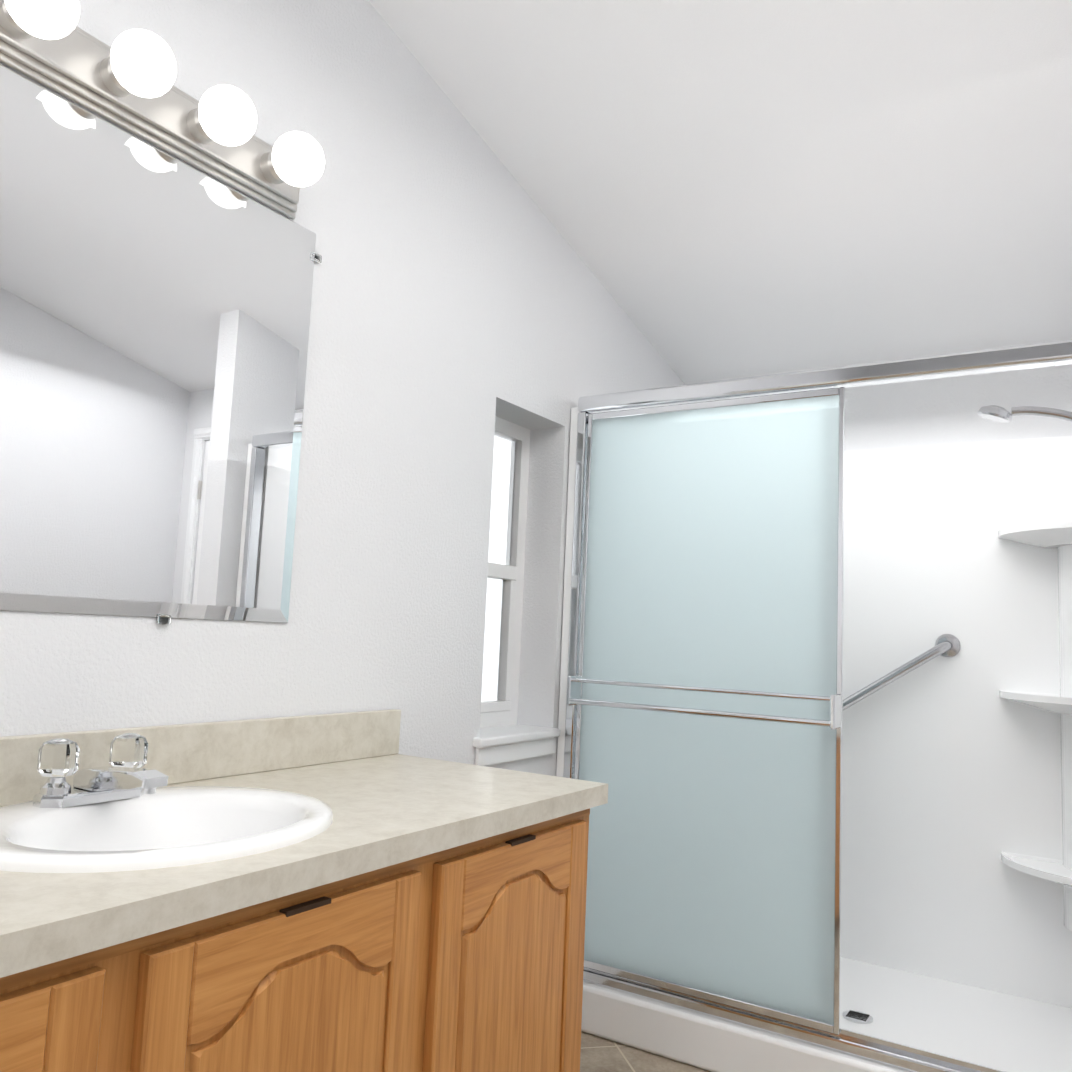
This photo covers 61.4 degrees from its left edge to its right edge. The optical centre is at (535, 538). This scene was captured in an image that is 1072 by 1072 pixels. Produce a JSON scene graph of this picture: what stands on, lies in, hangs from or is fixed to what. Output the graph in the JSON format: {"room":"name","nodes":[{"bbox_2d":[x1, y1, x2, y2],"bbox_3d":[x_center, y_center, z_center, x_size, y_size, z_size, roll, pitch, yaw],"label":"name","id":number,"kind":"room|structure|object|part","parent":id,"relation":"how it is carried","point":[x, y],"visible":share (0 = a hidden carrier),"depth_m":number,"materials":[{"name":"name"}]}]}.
{"room":"bathroom","nodes":[
{"label":"bathroom","id":0,"kind":"room"},
{"bbox_2d":[0,0,684,775],"bbox_3d":[-0.833,-0.513,1.530,0.180,3.500,5.510,-1,-7,32],"label":"wall","id":1,"kind":"structure","parent":0,"point":[462,298],"depth_m":2.12,"materials":[{"name":"white paint"}]},
{"bbox_2d":[0,64,321,623],"bbox_3d":[-0.748,-0.290,1.476,0.010,0.842,1.012,-1,-7,32],"label":"mirror","id":2,"kind":"object","parent":1,"relation":"attached to","point":[155,307],"visible":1,"depth_m":1.57,"materials":[{"name":"silver metal"}]},
{"bbox_2d":[0,0,324,218],"bbox_3d":[-0.664,-0.774,1.488,0.158,0.124,0.850,-1,-7,32],"label":"sconce","id":3,"kind":"object","parent":1,"relation":"attached to","point":[126,80],"visible":1,"depth_m":1.54,"materials":[{"name":"silver metal"}]},
{"bbox_2d":[0,709,400,796],"bbox_3d":[-0.880,0.333,1.233,0.020,0.103,2.090,-1,-7,32],"label":"backsplash","id":4,"kind":"structure","parent":1,"relation":"attached to","point":[34,763],"depth_m":1.62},
{"bbox_2d":[473,416,559,765],"bbox_3d":[-0.100,0.126,2.637,0.200,1.005,0.410,-1,-7,32],"label":"window","id":5,"kind":"structure","parent":1,"relation":"in","point":[502,640],"depth_m":2.76,"materials":[{"name":"white plastic"}]},
{"bbox_2d":[580,1031,709,1071],"bbox_3d":[0.214,1.230,0.635,2.840,0.060,5.510,-1,-7,32],"label":"floor","id":6,"kind":"structure","parent":0,"point":[598,1054],"depth_m":2.40,"materials":[{"name":"tile"}]},
{"bbox_2d":[0,793,607,1071],"bbox_3d":[-0.674,0.803,1.040,0.557,0.796,2.050,-1,-7,32],"label":"bathroom vanity","id":7,"kind":"object","parent":6,"relation":"on","point":[346,892],"depth_m":1.20,"materials":[{"name":"brown wood"}]},
{"bbox_2d":[0,753,607,952],"bbox_3d":[-0.651,0.397,1.080,0.568,0.037,2.090,-1,-7,32],"label":"countertop","id":8,"kind":"structure","parent":7,"relation":"on","point":[441,797],"depth_m":1.32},
{"bbox_2d":[32,733,168,807],"bbox_3d":[-0.613,0.343,1.325,0.182,0.094,0.167,-1,-7,32],"label":"faucet","id":9,"kind":"object","parent":8,"relation":"on","point":[125,784],"depth_m":1.31,"materials":[{"name":"silver metal"}]},
{"bbox_2d":[0,773,407,896],"bbox_3d":[-0.537,0.473,1.260,0.444,0.171,0.530,-1,-7,32],"label":"sink","id":10,"kind":"object","parent":8,"relation":"in","point":[61,842],"depth_m":1.31,"materials":[{"name":"white ceramic"}]},
{"bbox_2d":[556,339,1071,1071],"bbox_3d":[0.949,0.485,2.724,1.515,1.923,1.020,-1,-7,32],"label":"shower","id":11,"kind":"object","parent":6,"relation":"on","point":[814,721],"visible":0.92,"depth_m":2.64,"materials":[{"name":"white glass"}]},
{"bbox_3d":[0.445,0.416,2.508,0.780,1.640,0.107,-1,-7,32],"label":"door","id":12,"kind":"part","parent":11,"relation":"part of","materials":[{"name":"blue glass"}]},
{"bbox_2d":[368,0,1071,383],"bbox_3d":[0.337,-1.550,0.928,2.840,1.357,5.510,-1,-7,32],"label":"ceiling","id":13,"kind":"structure","parent":0,"point":[716,190],"depth_m":2.36,"materials":[{"name":"white paint"}]},
{"bbox_2d":[845,364,1071,450],"bbox_3d":[1.785,-0.242,3.011,2.660,3.500,0.180,-1,-7,32],"label":"wall","id":14,"kind":"structure","parent":0,"point":[938,411],"depth_m":3.14,"materials":[{"name":"white paint"}]}
]}

